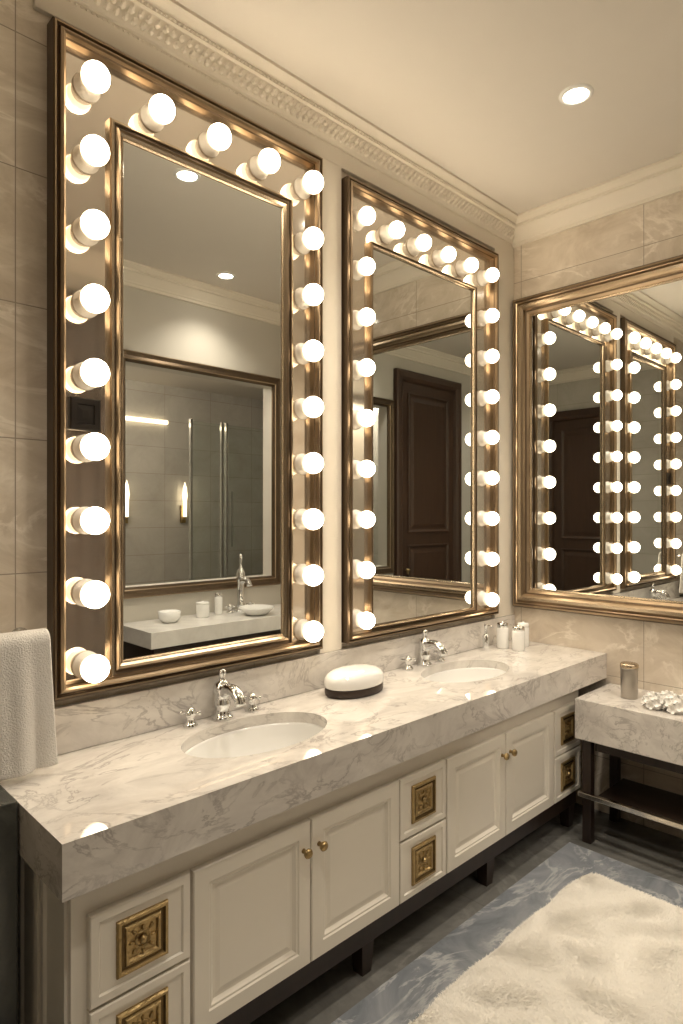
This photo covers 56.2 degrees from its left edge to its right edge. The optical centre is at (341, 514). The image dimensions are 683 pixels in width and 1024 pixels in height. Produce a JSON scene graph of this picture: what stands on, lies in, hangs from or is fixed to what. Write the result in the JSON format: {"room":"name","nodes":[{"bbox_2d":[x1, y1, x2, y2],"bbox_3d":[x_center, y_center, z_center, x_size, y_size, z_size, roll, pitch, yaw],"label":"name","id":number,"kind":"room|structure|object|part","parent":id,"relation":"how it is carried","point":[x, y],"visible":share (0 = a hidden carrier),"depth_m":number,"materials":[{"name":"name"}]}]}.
{"room":"bathroom","nodes":[
{"label":"bathroom","id":0,"kind":"room"},
{"bbox_2d":[0,0,491,706],"bbox_3d":[-0.448,-0.070,2.577,4.250,3.420,0.120,0,0,-44],"label":"wall","id":1,"kind":"structure","parent":0,"point":[23,29],"depth_m":1.98,"materials":[{"name":"beige stone"}]},
{"bbox_2d":[11,627,26,631],"bbox_3d":[-1.159,0.372,1.708,0.680,0.055,0.132,0,0,-44],"label":"towel bar","id":2,"kind":"object","parent":1,"relation":"attached to","point":[17,628],"visible":0.12,"depth_m":1.96,"materials":[{"name":"silver metal"}]},
{"bbox_2d":[0,628,57,780],"bbox_3d":[-1.021,0.539,1.767,0.429,0.403,0.122,0,0,-44],"label":"hand towel","id":3,"kind":"object","parent":2,"relation":"hanging from","point":[28,743],"visible":1,"depth_m":1.82,"materials":[{"name":"white fabric"}]},
{"bbox_2d":[47,16,323,700],"bbox_3d":[-0.478,-0.485,2.372,1.137,2.130,0.132,0,0,-44],"label":"mirror","id":4,"kind":"object","parent":1,"relation":"attached to","point":[185,294],"visible":1,"depth_m":2.31,"materials":[{"name":"brown metal"}]},
{"bbox_2d":[69,396,100,431],"bbox_3d":[-0.835,-0.328,2.086,0.100,0.105,0.015,0,0,-44],"label":"switch plate","id":5,"kind":"object","parent":4,"relation":"attached to","point":[84,411],"depth_m":2.08,"materials":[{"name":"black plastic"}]},
{"bbox_3d":[-0.492,-0.390,2.412,0.792,1.870,0.028,0,0,-44],"label":"frame","id":6,"kind":"part","parent":4,"relation":"part of","materials":[{"name":"gold metal"}]},
{"bbox_2d":[124,142,280,658],"bbox_3d":[-0.498,-0.390,2.419,0.692,1.770,0.005,0,0,-44],"label":"mirror glass","id":7,"kind":"object","parent":4,"relation":"attached to","point":[202,245],"depth_m":2.38,"materials":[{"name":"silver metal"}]},
{"bbox_2d":[33,0,513,653],"bbox_3d":[0.049,-0.520,2.961,2.799,2.258,0.022,0,0,-44],"label":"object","id":8,"kind":"structure","parent":1,"relation":"attached to","point":[335,161],"depth_m":2.86,"materials":[{"name":"beige paint"}]},
{"bbox_2d":[54,614,514,754],"bbox_3d":[0.004,0.684,2.912,2.931,0.149,0.026,0,0,-44],"label":"backsplash","id":9,"kind":"structure","parent":1,"relation":"attached to","point":[93,722],"depth_m":2.48,"materials":[{"name":"beige stone"}]},
{"bbox_2d":[68,0,517,245],"bbox_3d":[-0.368,-1.710,2.494,4.050,0.140,0.112,0,0,-44],"label":"crown molding","id":10,"kind":"structure","parent":1,"relation":"attached to","point":[169,27],"depth_m":2.63,"materials":[{"name":"beige paint"}]},
{"bbox_2d":[341,176,498,643],"bbox_3d":[0.482,-0.475,3.309,1.245,2.110,0.128,0,0,-44],"label":"mirror","id":11,"kind":"object","parent":1,"relation":"attached to","point":[420,297],"visible":1,"depth_m":3.25,"materials":[{"name":"brown metal"}]},
{"bbox_2d":[373,249,471,623],"bbox_3d":[0.440,-0.372,3.331,0.830,1.790,0.005,0,0,-44],"label":"mirror glass","id":12,"kind":"object","parent":11,"relation":"attached to","point":[422,324],"depth_m":3.30,"materials":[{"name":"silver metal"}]},
{"bbox_3d":[0.446,-0.372,3.324,0.875,1.835,0.028,0,0,-44],"label":"frame","id":13,"kind":"part","parent":11,"relation":"part of","materials":[{"name":"gold metal"}]},
{"bbox_2d":[175,0,682,213],"bbox_3d":[0.395,-1.830,1.709,4.290,0.100,2.540,0,0,-44],"label":"ceiling","id":14,"kind":"structure","parent":0,"point":[473,87],"depth_m":2.56,"materials":[{"name":"paint"}]},
{"bbox_2d":[559,84,593,105],"bbox_3d":[0.993,-1.776,2.709,0.140,0.007,0.140,0,0,-44],"label":"recessed light","id":15,"kind":"object","parent":14,"relation":"in","point":[576,94],"visible":1,"depth_m":2.70,"materials":[{"name":"white glass"}]},
{"bbox_2d":[250,803,682,1023],"bbox_3d":[0.395,1.688,1.709,4.290,0.104,2.540,0,0,-44],"label":"floor","id":16,"kind":"structure","parent":0,"point":[340,988],"depth_m":2.62,"materials":[{"name":"grey stone"}]},
{"bbox_2d":[0,785,17,1023],"bbox_3d":[-1.352,1.195,1.400,1.111,0.890,0.305,0,0,-44],"label":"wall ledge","id":17,"kind":"object","parent":16,"relation":"on","point":[8,803],"visible":1,"depth_m":1.66,"materials":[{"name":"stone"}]},
{"bbox_2d":[18,690,579,1023],"bbox_3d":[0.132,1.269,2.639,2.671,0.742,0.591,0,0,-44],"label":"vanity cabinet","id":18,"kind":"object","parent":16,"relation":"on","point":[226,929],"visible":0.97,"depth_m":2.00,"materials":[{"name":"beige paint"}]},
{"bbox_3d":[-0.847,1.170,1.736,0.008,0.520,0.150,0,0,-44],"label":"panel","id":19,"kind":"part","parent":18,"relation":"part of","materials":[{"name":"beige paint"}]},
{"bbox_3d":[-0.725,1.170,1.611,0.008,0.520,0.160,0,0,-44],"label":"panel","id":20,"kind":"part","parent":18,"relation":"part of","materials":[{"name":"beige paint"}]},
{"bbox_3d":[-0.518,1.091,1.656,0.277,0.228,0.021,0,0,-44],"label":"drawer","id":21,"kind":"part","parent":18,"relation":"part of","materials":[{"name":"beige paint"}]},
{"bbox_3d":[-0.518,1.324,1.656,0.277,0.222,0.021,0,0,-44],"label":"drawer","id":22,"kind":"part","parent":18,"relation":"part of","materials":[{"name":"beige paint"}]},
{"bbox_3d":[-0.510,1.091,1.649,0.142,0.142,0.010,0,0,-44],"label":"pull plate","id":23,"kind":"part","parent":18,"relation":"part of","materials":[{"name":"gold metal"}]},
{"bbox_3d":[-0.510,1.324,1.649,0.142,0.142,0.010,0,0,-44],"label":"pull plate","id":24,"kind":"part","parent":18,"relation":"part of","materials":[{"name":"gold metal"}]},
{"bbox_3d":[-0.259,1.206,1.908,0.426,0.458,0.021,0,0,-44],"label":"door","id":25,"kind":"part","parent":18,"relation":"part of","materials":[{"name":"beige paint"}]},
{"bbox_2d":[0,640,606,902],"bbox_3d":[0.201,0.828,2.709,2.931,0.135,0.591,0,0,-44],"label":"countertop","id":26,"kind":"structure","parent":18,"relation":"on","point":[104,814],"depth_m":1.98,"materials":[{"name":"grey stone"}]},
{"bbox_2d":[180,668,261,728],"bbox_3d":[-0.411,0.666,2.359,0.331,0.186,0.181,0,0,-44],"label":"faucet","id":27,"kind":"object","parent":26,"relation":"on","point":[223,690],"visible":1,"depth_m":2.37,"materials":[{"name":"silver metal"}]},
{"bbox_3d":[-0.543,0.725,2.301,0.061,0.069,0.061,0,0,-44],"label":"handle","id":28,"kind":"part","parent":27,"relation":"part of","materials":[{"name":"silver metal"}]},
{"bbox_3d":[-0.411,0.666,2.359,0.081,0.186,0.181,0,0,-44],"label":"spout","id":29,"kind":"part","parent":27,"relation":"part of","materials":[{"name":"silver metal"}]},
{"bbox_3d":[-0.349,0.725,2.489,0.061,0.069,0.061,0,0,-44],"label":"handle","id":30,"kind":"part","parent":27,"relation":"part of","materials":[{"name":"silver metal"}]},
{"bbox_2d":[185,722,323,757],"bbox_3d":[-0.291,0.876,2.235,0.598,0.152,0.368,0,0,-44],"label":"sink","id":31,"kind":"object","parent":26,"relation":"in","point":[253,740],"visible":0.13,"depth_m":2.41,"materials":[{"name":"white ceramic"}]},
{"bbox_2d":[324,664,383,698],"bbox_3d":[0.056,0.707,2.754,0.303,0.104,0.202,0,0,-44],"label":"soap box","id":32,"kind":"object","parent":26,"relation":"on","point":[354,681],"visible":1,"depth_m":2.66,"materials":[{"name":"ceramic"}]},
{"bbox_2d":[400,629,447,670],"bbox_3d":[0.457,0.668,3.202,0.321,0.182,0.176,0,0,-44],"label":"faucet","id":33,"kind":"object","parent":26,"relation":"on","point":[425,644],"visible":1,"depth_m":3.21,"materials":[{"name":"silver metal"}]},
{"bbox_3d":[0.328,0.725,3.148,0.061,0.069,0.061,0,0,-44],"label":"handle","id":34,"kind":"part","parent":33,"relation":"part of","materials":[{"name":"silver metal"}]},
{"bbox_3d":[0.457,0.668,3.202,0.074,0.182,0.176,0,0,-44],"label":"spout","id":35,"kind":"part","parent":33,"relation":"part of","materials":[{"name":"silver metal"}]},
{"bbox_3d":[0.515,0.725,3.329,0.061,0.069,0.061,0,0,-44],"label":"handle","id":36,"kind":"part","parent":33,"relation":"part of","materials":[{"name":"silver metal"}]},
{"bbox_2d":[424,667,505,682],"bbox_3d":[0.610,0.876,3.131,0.588,0.152,0.357,0,0,-44],"label":"sink","id":37,"kind":"object","parent":26,"relation":"in","point":[471,674],"visible":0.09,"depth_m":3.33,"materials":[{"name":"white ceramic"}]},
{"bbox_2d":[482,624,492,649],"bbox_3d":[0.824,0.688,3.599,0.038,0.142,0.067,0,0,-44],"label":"soap dispenser","id":38,"kind":"object","parent":26,"relation":"on","point":[485,638],"visible":1,"depth_m":3.60,"materials":[{"name":"silver metal"}]},
{"bbox_2d":[497,621,508,648],"bbox_3d":[0.921,0.684,3.657,0.068,0.150,0.068,0,0,-44],"label":"jar","id":39,"kind":"object","parent":26,"relation":"on","point":[502,627],"visible":1,"depth_m":3.63,"materials":[{"name":"white ceramic"}]},
{"bbox_3d":[0.921,0.625,3.657,0.065,0.033,0.065,0,0,-44],"label":"jar lid","id":40,"kind":"part","parent":39,"relation":"part of","materials":[{"name":"silver metal"}]},
{"bbox_2d":[512,625,524,650],"bbox_3d":[0.994,0.689,3.596,0.070,0.140,0.070,0,0,-44],"label":"jar","id":41,"kind":"object","parent":26,"relation":"on","point":[518,631],"visible":1,"depth_m":3.57,"materials":[{"name":"white ceramic"}]},
{"bbox_3d":[0.994,0.634,3.596,0.067,0.031,0.067,0,0,-44],"label":"jar lid","id":42,"kind":"part","parent":41,"relation":"part of","materials":[{"name":"silver metal"}]},
{"bbox_2d":[518,621,528,646],"bbox_3d":[1.056,0.689,3.719,0.066,0.140,0.066,0,0,-44],"label":"jar","id":43,"kind":"object","parent":26,"relation":"on","point":[525,624],"visible":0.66,"depth_m":3.69,"materials":[{"name":"white ceramic"}]},
{"bbox_3d":[1.056,0.634,3.719,0.063,0.031,0.063,0,0,-44],"label":"jar lid","id":44,"kind":"part","parent":43,"relation":"part of","materials":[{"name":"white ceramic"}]},
{"bbox_3d":[-0.109,1.065,2.017,0.032,0.032,0.033,0,0,-44],"label":"knob","id":45,"kind":"part","parent":18,"relation":"part of","materials":[{"name":"gold metal"}]},
{"bbox_3d":[-0.061,1.065,2.063,0.032,0.032,0.033,0,0,-44],"label":"knob","id":46,"kind":"part","parent":18,"relation":"part of","materials":[{"name":"gold metal"}]},
{"bbox_3d":[0.052,1.206,2.211,0.429,0.458,0.021,0,0,-44],"label":"door","id":47,"kind":"part","parent":18,"relation":"part of","materials":[{"name":"beige paint"}]},
{"bbox_3d":[0.075,1.583,2.304,0.060,0.114,0.060,0,0,-44],"label":"leg","id":48,"kind":"part","parent":18,"relation":"part of","materials":[{"name":"brown wood"}]},
{"bbox_3d":[0.310,1.091,2.462,0.279,0.228,0.021,0,0,-44],"label":"drawer","id":49,"kind":"part","parent":18,"relation":"part of","materials":[{"name":"beige paint"}]},
{"bbox_3d":[0.310,1.324,2.462,0.279,0.222,0.021,0,0,-44],"label":"drawer","id":50,"kind":"part","parent":18,"relation":"part of","materials":[{"name":"beige paint"}]},
{"bbox_3d":[0.318,1.091,2.454,0.142,0.142,0.010,0,0,-44],"label":"pull plate","id":51,"kind":"part","parent":18,"relation":"part of","materials":[{"name":"gold metal"}]},
{"bbox_3d":[0.318,1.324,2.454,0.142,0.142,0.010,0,0,-44],"label":"pull plate","id":52,"kind":"part","parent":18,"relation":"part of","materials":[{"name":"gold metal"}]},
{"bbox_3d":[0.572,1.206,2.716,0.430,0.458,0.021,0,0,-44],"label":"door","id":53,"kind":"part","parent":18,"relation":"part of","materials":[{"name":"beige paint"}]},
{"bbox_3d":[0.641,1.583,2.855,0.060,0.114,0.060,0,0,-44],"label":"leg","id":54,"kind":"part","parent":18,"relation":"part of","materials":[{"name":"brown wood"}]},
{"bbox_3d":[0.723,1.065,2.825,0.032,0.032,0.033,0,0,-44],"label":"knob","id":55,"kind":"part","parent":18,"relation":"part of","materials":[{"name":"gold metal"}]},
{"bbox_3d":[0.770,1.065,2.871,0.032,0.032,0.033,0,0,-44],"label":"knob","id":56,"kind":"part","parent":18,"relation":"part of","materials":[{"name":"gold metal"}]},
{"bbox_3d":[0.887,1.206,3.022,0.438,0.458,0.021,0,0,-44],"label":"door","id":57,"kind":"part","parent":18,"relation":"part of","materials":[{"name":"beige paint"}]},
{"bbox_3d":[1.153,1.091,3.281,0.276,0.228,0.021,0,0,-44],"label":"drawer","id":58,"kind":"part","parent":18,"relation":"part of","materials":[{"name":"beige paint"}]},
{"bbox_3d":[1.153,1.324,3.281,0.276,0.222,0.021,0,0,-44],"label":"drawer","id":59,"kind":"part","parent":18,"relation":"part of","materials":[{"name":"beige paint"}]},
{"bbox_3d":[1.193,1.583,3.392,0.060,0.114,0.060,0,0,-44],"label":"leg","id":60,"kind":"part","parent":18,"relation":"part of","materials":[{"name":"brown wood"}]},
{"bbox_3d":[1.160,1.091,3.274,0.142,0.142,0.010,0,0,-44],"label":"pull plate","id":61,"kind":"part","parent":18,"relation":"part of","materials":[{"name":"gold metal"}]},
{"bbox_3d":[1.160,1.324,3.274,0.142,0.142,0.010,0,0,-44],"label":"pull plate","id":62,"kind":"part","parent":18,"relation":"part of","materials":[{"name":"gold metal"}]},
{"bbox_2d":[408,872,682,1023],"bbox_3d":[0.599,1.615,1.804,2.298,0.041,0.901,0,0,-44],"label":"rug","id":63,"kind":"object","parent":16,"relation":"on","point":[602,950],"visible":1,"depth_m":2.26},
{"bbox_2d":[575,683,682,843],"bbox_3d":[1.712,1.280,2.954,0.421,0.720,1.128,0,0,-44],"label":"console table","id":64,"kind":"object","parent":16,"relation":"on","point":[619,727],"visible":1,"depth_m":3.11,"materials":[{"name":"grey stone"}]},
{"bbox_3d":[1.240,1.381,3.215,0.044,0.519,0.044,0,0,-44],"label":"leg","id":65,"kind":"part","parent":64,"relation":"part of","materials":[{"name":"brown wood"}]},
{"bbox_3d":[1.469,1.381,3.438,0.044,0.519,0.044,0,0,-44],"label":"leg","id":66,"kind":"part","parent":64,"relation":"part of","materials":[{"name":"brown wood"}]},
{"bbox_2d":[620,661,638,699],"bbox_3d":[1.449,0.831,3.222,0.088,0.176,0.088,0,0,-44],"label":"tumbler","id":67,"kind":"object","parent":64,"relation":"on","point":[628,670],"visible":1,"depth_m":3.19,"materials":[{"name":"metal"}]},
{"bbox_3d":[1.449,0.755,3.222,0.088,0.024,0.088,0,0,-44],"label":"lid","id":68,"kind":"part","parent":67,"relation":"part of","materials":[{"name":"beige metal"}]},
{"bbox_3d":[1.569,1.392,2.816,0.025,0.024,1.090,0,0,-44],"label":"rail","id":69,"kind":"part","parent":64,"relation":"part of","materials":[{"name":"metal"}]},
{"bbox_2d":[598,778,682,822],"bbox_3d":[1.739,1.419,2.981,0.310,0.013,0.970,0,0,-44],"label":"shelf","id":70,"kind":"object","parent":64,"relation":"attached to","point":[664,803],"depth_m":3.20,"materials":[{"name":"brown wood"}]},
{"bbox_2d":[641,690,682,713],"bbox_3d":[1.589,0.876,3.015,0.213,0.085,0.299,0,0,-44],"label":"flower ornament","id":71,"kind":"object","parent":64,"relation":"on","point":[670,700],"visible":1,"depth_m":3.01,"materials":[{"name":"white plant"}]},
{"bbox_2d":[514,191,682,838],"bbox_3d":[1.932,-0.070,3.120,0.120,3.420,2.420,0,0,-44],"label":"wall","id":72,"kind":"structure","parent":0,"point":[650,232],"depth_m":3.48,"materials":[{"name":"beige stone"}]},
{"bbox_2d":[512,152,682,247],"bbox_3d":[1.807,-1.710,3.082,0.112,0.140,2.300,0,0,-44],"label":"crown molding","id":73,"kind":"structure","parent":72,"relation":"attached to","point":[663,178],"depth_m":3.48,"materials":[{"name":"beige paint"}]},
{"bbox_2d":[513,255,682,625],"bbox_3d":[1.642,-0.375,3.288,0.062,1.860,1.705,0,0,-44],"label":"wall mirror","id":74,"kind":"object","parent":72,"relation":"attached to","point":[598,362],"visible":1,"depth_m":3.52,"materials":[{"name":"brown metal"}]}
]}

